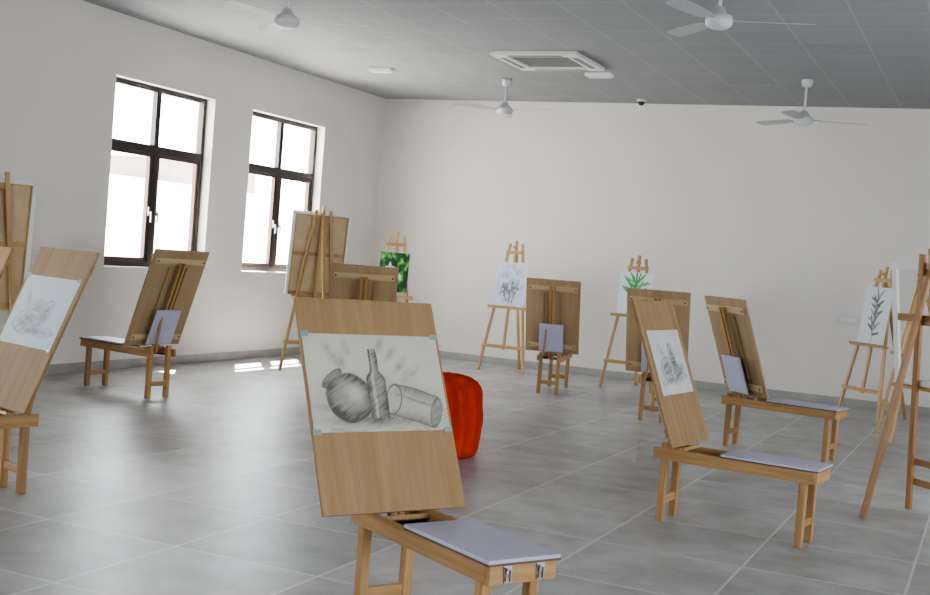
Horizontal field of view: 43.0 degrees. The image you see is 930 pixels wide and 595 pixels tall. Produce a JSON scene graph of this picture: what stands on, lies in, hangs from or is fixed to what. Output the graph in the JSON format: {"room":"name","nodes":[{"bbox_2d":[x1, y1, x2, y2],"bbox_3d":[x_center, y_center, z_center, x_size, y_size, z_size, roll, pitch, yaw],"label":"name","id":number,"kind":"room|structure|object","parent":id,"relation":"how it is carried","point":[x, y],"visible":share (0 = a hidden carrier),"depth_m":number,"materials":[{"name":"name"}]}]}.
{"room":"art studio","nodes":[
{"label":"art studio","id":0,"kind":"room"},
{"bbox_2d":[0,0,384,363],"bbox_3d":[-5.305,-1.110,9.156,0.250,3.740,18.700,5,2,24],"label":"wall","id":1,"kind":"structure","parent":0,"point":[61,61],"depth_m":12.90,"materials":[{"name":"paint"}]},
{"bbox_2d":[104,77,206,266],"bbox_3d":[-3.474,-1.337,13.158,0.112,1.996,1.696,5,2,24],"label":"window","id":2,"kind":"structure","parent":1,"relation":"in","point":[153,152],"depth_m":13.16,"materials":[{"name":"black metal"}]},
{"bbox_2d":[45,347,299,374],"bbox_3d":[-5.327,0.715,9.165,0.016,0.100,18.700,5,2,24],"label":"baseboard","id":3,"kind":"structure","parent":1,"relation":"attached to","point":[207,357],"depth_m":13.58,"materials":[{"name":"tile"}]},
{"bbox_2d":[242,111,317,271],"bbox_3d":[-2.455,-1.335,15.408,0.112,1.996,1.696,5,2,24],"label":"window","id":4,"kind":"structure","parent":1,"relation":"in","point":[277,174],"depth_m":15.40,"materials":[{"name":"black metal"}]},
{"bbox_2d":[0,354,929,594],"bbox_3d":[0.167,1.385,6.675,12.650,0.200,19.200,5,2,24],"label":"floor","id":5,"kind":"structure","parent":0,"point":[209,486],"depth_m":7.30,"materials":[{"name":"tile"}]},
{"bbox_2d":[0,172,13,312],"bbox_3d":[-3.867,-0.110,9.671,0.675,1.944,0.776,3,2,-36],"label":"easel","id":6,"kind":"object","parent":5,"relation":"on","point":[7,186],"visible":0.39,"depth_m":9.88,"materials":[{"name":"brown wood"}]},
{"bbox_2d":[0,178,37,306],"bbox_3d":[-3.980,-0.457,9.854,0.694,1.089,0.172,3,2,-36],"label":"canvas","id":7,"kind":"object","parent":6,"relation":"on","point":[23,193],"visible":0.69,"depth_m":9.98,"materials":[{"name":"beige fabric"}]},
{"bbox_2d":[0,403,38,493],"bbox_3d":[-2.715,0.456,6.313,0.312,1.226,1.231,6,3,41],"label":"bench","id":8,"kind":"object","parent":5,"relation":"on","point":[8,419],"visible":0.56,"depth_m":6.51,"materials":[{"name":"brown wood"}]},
{"bbox_2d":[0,247,99,414],"bbox_3d":[-2.417,0.164,6.615,0.620,0.888,0.389,6,3,41],"label":"board","id":9,"kind":"object","parent":8,"relation":"attached to","point":[35,325],"visible":1,"depth_m":6.57,"materials":[{"name":"brown wood"}]},
{"bbox_2d":[79,263,186,398],"bbox_3d":[-3.045,0.263,10.896,1.205,1.238,0.312,6,2,35],"label":"bench","id":10,"kind":"object","parent":5,"relation":"on","point":[165,320],"visible":0.99,"depth_m":10.74,"materials":[{"name":"brown wood"}]},
{"bbox_2d":[124,249,208,344],"bbox_3d":[-2.689,0.004,10.649,0.352,0.882,0.620,6,2,35],"label":"board","id":11,"kind":"object","parent":10,"relation":"attached to","point":[164,263],"visible":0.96,"depth_m":10.56,"materials":[{"name":"brown wood"}]},
{"bbox_2d":[278,207,332,370],"bbox_3d":[-1.651,-0.071,13.538,0.675,1.944,0.776,4,2,-24],"label":"easel","id":12,"kind":"object","parent":5,"relation":"on","point":[314,219],"visible":0.69,"depth_m":13.67,"materials":[{"name":"brown wood"}]},
{"bbox_2d":[290,294,328,298],"bbox_3d":[-1.776,-0.015,13.816,0.417,0.038,0.452,5,2,24],"label":"tray","id":13,"kind":"object","parent":12,"relation":"on","point":[296,295],"depth_m":13.75,"materials":[{"name":"brown wood"}]},
{"bbox_2d":[284,210,351,296],"bbox_3d":[-1.709,-0.500,13.733,0.704,0.980,0.158,4,2,-24],"label":"canvas","id":14,"kind":"object","parent":12,"relation":"on","point":[301,224],"visible":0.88,"depth_m":13.71,"materials":[{"name":"beige fabric"}]},
{"bbox_2d":[359,277,367,299],"bbox_3d":[-1.025,0.405,11.389,0.312,1.238,1.205,4,2,-6],"label":"bench","id":15,"kind":"object","parent":5,"relation":"on","point":[361,278],"visible":0.04,"depth_m":10.81,"materials":[{"name":"brown wood"}]},
{"bbox_2d":[329,263,398,301],"bbox_3d":[-0.963,0.133,10.972,0.620,0.872,0.348,4,2,-6],"label":"board","id":16,"kind":"object","parent":15,"relation":"attached to","point":[344,278],"visible":0.44,"depth_m":10.84,"materials":[{"name":"brown wood"}]},
{"bbox_2d":[386,232,412,302],"bbox_3d":[-0.907,0.030,15.184,0.675,1.745,0.776,5,2,6],"label":"easel","id":17,"kind":"object","parent":5,"relation":"on","point":[389,243],"visible":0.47,"depth_m":14.99,"materials":[{"name":"brown wood"}]},
{"bbox_2d":[379,251,409,295],"bbox_3d":[-0.907,-0.299,14.947,0.380,0.545,0.091,5,2,6],"label":"panel","id":18,"kind":"object","parent":17,"relation":"on","point":[401,261],"visible":0.54,"depth_m":14.95,"materials":[{"name":"green paper"}]},
{"bbox_2d":[396,295,412,298],"bbox_3d":[-0.935,-0.017,14.902,0.542,0.038,0.234,5,2,24],"label":"tray","id":19,"kind":"object","parent":17,"relation":"on","point":[397,296],"depth_m":14.85,"materials":[{"name":"brown wood"}]},
{"bbox_2d":[350,509,560,594],"bbox_3d":[-0.119,0.758,4.489,0.312,1.158,1.192,3,2,-35],"label":"bench","id":20,"kind":"object","parent":5,"relation":"on","point":[488,555],"visible":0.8,"depth_m":4.24,"materials":[{"name":"brown wood"}]},
{"bbox_2d":[293,297,465,516],"bbox_3d":[-0.345,0.430,4.791,0.655,0.812,0.390,3,2,-35],"label":"board","id":21,"kind":"object","parent":20,"relation":"attached to","point":[382,436],"visible":1,"depth_m":4.77,"materials":[{"name":"brown wood"}]},
{"bbox_2d":[443,371,482,458],"bbox_3d":[-0.232,0.872,8.911,0.739,0.603,0.748,5,2,4],"label":"pouf","id":22,"kind":"object","parent":5,"relation":"on","point":[464,393],"visible":0.3,"depth_m":8.68,"materials":[{"name":"red fabric"}]},
{"bbox_2d":[477,241,525,374],"bbox_3d":[0.677,0.117,15.968,0.675,1.765,0.776,5,2,22],"label":"easel","id":23,"kind":"object","parent":5,"relation":"on","point":[515,252],"visible":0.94,"depth_m":15.75,"materials":[{"name":"brown wood"}]},
{"bbox_2d":[487,304,525,310],"bbox_3d":[0.564,0.133,15.698,0.552,0.038,0.089,5,2,24],"label":"tray","id":24,"kind":"object","parent":23,"relation":"on","point":[493,307],"depth_m":15.68,"materials":[{"name":"brown wood"}]},
{"bbox_2d":[493,261,528,307],"bbox_3d":[0.610,-0.172,15.742,0.440,0.595,0.097,5,2,22],"label":"panel","id":25,"kind":"object","parent":23,"relation":"on","point":[510,284],"visible":1,"depth_m":15.73,"materials":[{"name":"white paper"}]},
{"bbox_2d":[536,286,572,394],"bbox_3d":[1.066,0.482,13.867,0.312,1.238,1.205,5,2,12],"label":"bench","id":26,"kind":"object","parent":5,"relation":"on","point":[550,335],"visible":0.94,"depth_m":13.50,"materials":[{"name":"brown wood"}]},
{"bbox_2d":[525,277,580,354],"bbox_3d":[1.000,0.214,13.463,0.620,0.844,0.337,5,2,12],"label":"board","id":27,"kind":"object","parent":26,"relation":"attached to","point":[568,293],"visible":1,"depth_m":13.42,"materials":[{"name":"brown wood"}]},
{"bbox_2d":[598,255,651,392],"bbox_3d":[2.168,0.310,14.961,0.674,1.685,0.776,5,2,18],"label":"easel","id":28,"kind":"object","parent":5,"relation":"on","point":[638,268],"visible":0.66,"depth_m":14.76,"materials":[{"name":"brown wood"}]},
{"bbox_2d":[610,312,626,316],"bbox_3d":[2.087,0.228,14.695,0.554,0.038,0.126,5,2,24],"label":"tray","id":29,"kind":"object","parent":28,"relation":"on","point":[613,314],"depth_m":14.72,"materials":[{"name":"brown wood"}]},
{"bbox_2d":[616,271,653,313],"bbox_3d":[2.126,-0.048,14.738,0.420,0.535,0.092,5,2,18],"label":"panel","id":30,"kind":"object","parent":28,"relation":"on","point":[627,279],"visible":0.54,"depth_m":14.76,"materials":[{"name":"white paper"}]},
{"bbox_2d":[638,298,662,422],"bbox_3d":[2.002,0.618,12.108,0.312,1.238,1.205,5,2,16],"label":"bench","id":31,"kind":"object","parent":5,"relation":"on","point":[644,377],"visible":0.38,"depth_m":11.78,"materials":[{"name":"brown wood"}]},
{"bbox_2d":[625,288,690,372],"bbox_3d":[1.910,0.347,11.711,0.620,0.844,0.337,5,2,16],"label":"board","id":32,"kind":"object","parent":31,"relation":"attached to","point":[681,301],"visible":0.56,"depth_m":11.62,"materials":[{"name":"brown wood"}]},
{"bbox_2d":[642,299,832,547],"bbox_3d":[1.560,0.718,7.033,1.207,1.322,0.312,6,2,31],"label":"bench","id":33,"kind":"object","parent":5,"relation":"on","point":[809,474],"visible":0.85,"depth_m":6.86,"materials":[{"name":"brown wood"}]},
{"bbox_2d":[631,300,708,448],"bbox_3d":[1.262,0.454,7.218,0.337,0.844,0.620,6,2,31],"label":"board","id":34,"kind":"object","parent":33,"relation":"attached to","point":[665,352],"visible":1,"depth_m":7.17,"materials":[{"name":"brown wood"}]},
{"bbox_2d":[718,306,848,462],"bbox_3d":[2.724,0.740,10.232,1.092,1.238,0.486,6,2,36],"label":"bench","id":35,"kind":"object","parent":5,"relation":"on","point":[732,364],"visible":1,"depth_m":10.31,"materials":[{"name":"brown wood"}]},
{"bbox_2d":[704,296,768,398],"bbox_3d":[2.391,0.431,10.413,0.337,0.844,0.620,4,2,-22],"label":"board","id":36,"kind":"object","parent":35,"relation":"attached to","point":[737,311],"visible":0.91,"depth_m":10.30,"materials":[{"name":"brown wood"}]},
{"bbox_2d":[837,266,906,423],"bbox_3d":[4.861,0.531,13.559,0.776,1.765,0.675,4,2,-26],"label":"easel","id":37,"kind":"object","parent":5,"relation":"on","point":[884,280],"visible":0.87,"depth_m":13.45,"materials":[{"name":"brown wood"}]},
{"bbox_2d":[849,341,888,348],"bbox_3d":[4.594,0.539,13.432,0.463,0.038,0.404,5,2,24],"label":"tray","id":38,"kind":"object","parent":37,"relation":"on","point":[858,344],"depth_m":13.40,"materials":[{"name":"brown wood"}]},
{"bbox_2d":[857,286,892,344],"bbox_3d":[4.677,0.209,13.448,0.106,0.654,0.400,4,2,-26],"label":"panel","id":39,"kind":"object","parent":37,"relation":"on","point":[878,301],"visible":0.99,"depth_m":13.44,"materials":[{"name":"white paper"}]},
{"bbox_2d":[859,249,929,519],"bbox_3d":[2.945,0.568,7.757,0.646,1.795,0.860,4,2,-21],"label":"easel","id":40,"kind":"object","parent":5,"relation":"on","point":[914,340],"visible":1,"depth_m":7.81,"materials":[{"name":"orange wood"}]},
{"bbox_2d":[892,261,929,387],"bbox_3d":[3.127,0.194,7.801,0.142,0.834,0.840,4,2,-21],"label":"picture frame","id":41,"kind":"object","parent":40,"relation":"on","point":[897,316],"visible":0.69,"depth_m":8.14,"materials":[{"name":"white fabric"}]},
{"bbox_2d":[892,382,929,392],"bbox_3d":[3.158,0.622,7.840,0.654,0.038,0.654,5,2,24],"label":"tray","id":42,"kind":"object","parent":40,"relation":"on","point":[915,387],"depth_m":7.97,"materials":[{"name":"orange wood"}]},
{"bbox_2d":[875,273,929,442],"bbox_3d":[4.658,0.576,11.829,0.776,1.766,0.760,5,2,9],"label":"easel","id":43,"kind":"object","parent":5,"relation":"on","point":[912,310],"visible":0.41,"depth_m":11.96,"materials":[{"name":"brown wood"}]},
{"bbox_3d":[-3.705,0.321,7.758,0.312,1.238,1.205,6,3,41],"label":"bench","id":44,"kind":"object","parent":5,"relation":"on","visible":0},
{"bbox_2d":[0,246,13,278],"bbox_3d":[-3.417,0.056,8.051,0.620,0.844,0.337,6,3,41],"label":"board","id":45,"kind":"object","parent":44,"relation":"attached to","point":[5,252],"visible":1,"depth_m":7.95,"materials":[{"name":"orange wood"}]},
{"bbox_2d":[83,0,929,108],"bbox_3d":[0.476,-2.540,6.538,12.650,0.200,19.200,5,2,24],"label":"ceiling","id":46,"kind":"structure","parent":0,"point":[857,53],"depth_m":12.14,"materials":[{"name":"paint"}]},
{"bbox_2d":[221,0,362,33],"bbox_3d":[-1.333,-2.470,9.884,1.096,0.453,1.263,5,2,4],"label":"ceiling fan","id":47,"kind":"object","parent":46,"relation":"hanging from","point":[286,19],"visible":1,"depth_m":9.81,"materials":[{"name":"white metal"}]},
{"bbox_2d":[367,67,395,72],"bbox_3d":[-1.036,-2.818,14.634,0.320,0.049,0.150,5,2,24],"label":"ceiling light","id":48,"kind":"object","parent":46,"relation":"attached to","point":[371,69],"visible":1,"depth_m":14.58,"materials":[{"name":"white plastic"}]},
{"bbox_2d":[370,71,392,72],"bbox_3d":[-1.037,-2.798,14.634,0.280,0.010,0.110,5,2,24],"label":"diffuser","id":49,"kind":"object","parent":48,"relation":"attached to","point":[370,71],"depth_m":14.61,"materials":[{"name":"white plastic"}]},
{"bbox_2d":[453,78,517,117],"bbox_3d":[0.632,-2.481,14.616,1.096,0.453,1.263,6,2,34],"label":"ceiling fan","id":50,"kind":"object","parent":46,"relation":"hanging from","point":[505,110],"visible":1,"depth_m":14.63,"materials":[{"name":"white metal"}]},
{"bbox_2d":[489,51,604,70],"bbox_3d":[0.919,-2.607,13.034,1.000,0.045,1.000,5,2,24],"label":"air conditioner","id":51,"kind":"object","parent":46,"relation":"attached to","point":[523,60],"visible":1,"depth_m":12.96,"materials":[{"name":"white plastic"}]},
{"bbox_2d":[512,57,582,66],"bbox_3d":[0.919,-2.607,13.034,0.660,0.008,0.630,5,2,24],"label":"grille","id":52,"kind":"object","parent":51,"relation":"attached to","point":[524,61],"depth_m":13.07,"materials":[{"name":"grey plastic"}]},
{"bbox_2d":[584,72,613,78],"bbox_3d":[1.563,-2.582,13.730,0.320,0.049,0.150,5,2,24],"label":"ceiling light","id":53,"kind":"object","parent":46,"relation":"attached to","point":[587,74],"visible":1,"depth_m":13.68,"materials":[{"name":"white plastic"}]},
{"bbox_2d":[586,76,611,78],"bbox_3d":[1.562,-2.562,13.731,0.280,0.010,0.110,5,2,24],"label":"diffuser","id":54,"kind":"object","parent":53,"relation":"attached to","point":[603,77],"depth_m":13.70,"materials":[{"name":"white plastic"}]},
{"bbox_2d":[637,99,646,105],"bbox_3d":[2.321,-2.566,15.528,0.130,0.083,0.130,5,2,24],"label":"security camera","id":55,"kind":"object","parent":46,"relation":"attached to","point":[641,102],"visible":1,"depth_m":15.49,"materials":[{"name":"white plastic"}]},
{"bbox_2d":[665,0,815,36],"bbox_3d":[2.065,-2.196,8.821,1.096,0.393,1.263,5,2,10],"label":"ceiling fan","id":56,"kind":"object","parent":46,"relation":"hanging from","point":[719,19],"visible":1,"depth_m":8.78,"materials":[{"name":"white metal"}]},
{"bbox_2d":[756,78,865,125],"bbox_3d":[3.905,-2.137,13.010,1.096,0.513,1.263,5,2,0],"label":"ceiling fan","id":57,"kind":"object","parent":46,"relation":"hanging from","point":[803,118],"visible":1,"depth_m":12.97,"materials":[{"name":"white metal"}]},
{"bbox_2d":[373,99,929,407],"bbox_3d":[4.232,-0.572,15.237,12.650,3.740,0.250,5,2,24],"label":"wall","id":58,"kind":"structure","parent":0,"point":[791,221],"depth_m":15.72,"materials":[{"name":"paint"}]},
{"bbox_2d":[410,267,417,274],"bbox_3d":[-0.751,-0.396,17.347,0.120,0.110,0.019,5,2,24],"label":"wall socket","id":59,"kind":"object","parent":58,"relation":"attached to","point":[413,270],"visible":1,"depth_m":17.34,"materials":[{"name":"white plastic"}]},
{"bbox_2d":[439,351,929,415],"bbox_3d":[4.035,1.241,15.179,12.116,0.100,0.016,5,2,24],"label":"baseboard","id":60,"kind":"structure","parent":58,"relation":"attached to","point":[825,399],"depth_m":15.60,"materials":[{"name":"tile"}]},
{"bbox_2d":[836,315,860,324],"bbox_3d":[4.817,0.281,14.824,0.295,0.109,0.019,5,2,24],"label":"wall socket","id":61,"kind":"object","parent":58,"relation":"attached to","point":[842,319],"visible":0.94,"depth_m":14.81,"materials":[{"name":"white plastic"}]},
{"label":"outside","id":62,"kind":"structure","parent":0,"visible":0},
{"bbox_3d":[-23.242,-0.726,21.511,42.000,0.100,80.000,5,2,24],"label":"ground","id":63,"kind":"structure","parent":62,"visible":0},
{"bbox_2d":[104,155,303,263],"bbox_3d":[-11.011,-2.896,45.613,4.100,4.460,14.000,5,2,24],"label":"outbuilding","id":64,"kind":"structure","parent":63,"relation":"on","point":[127,173],"depth_m":42.21,"materials":[{"name":"white"}]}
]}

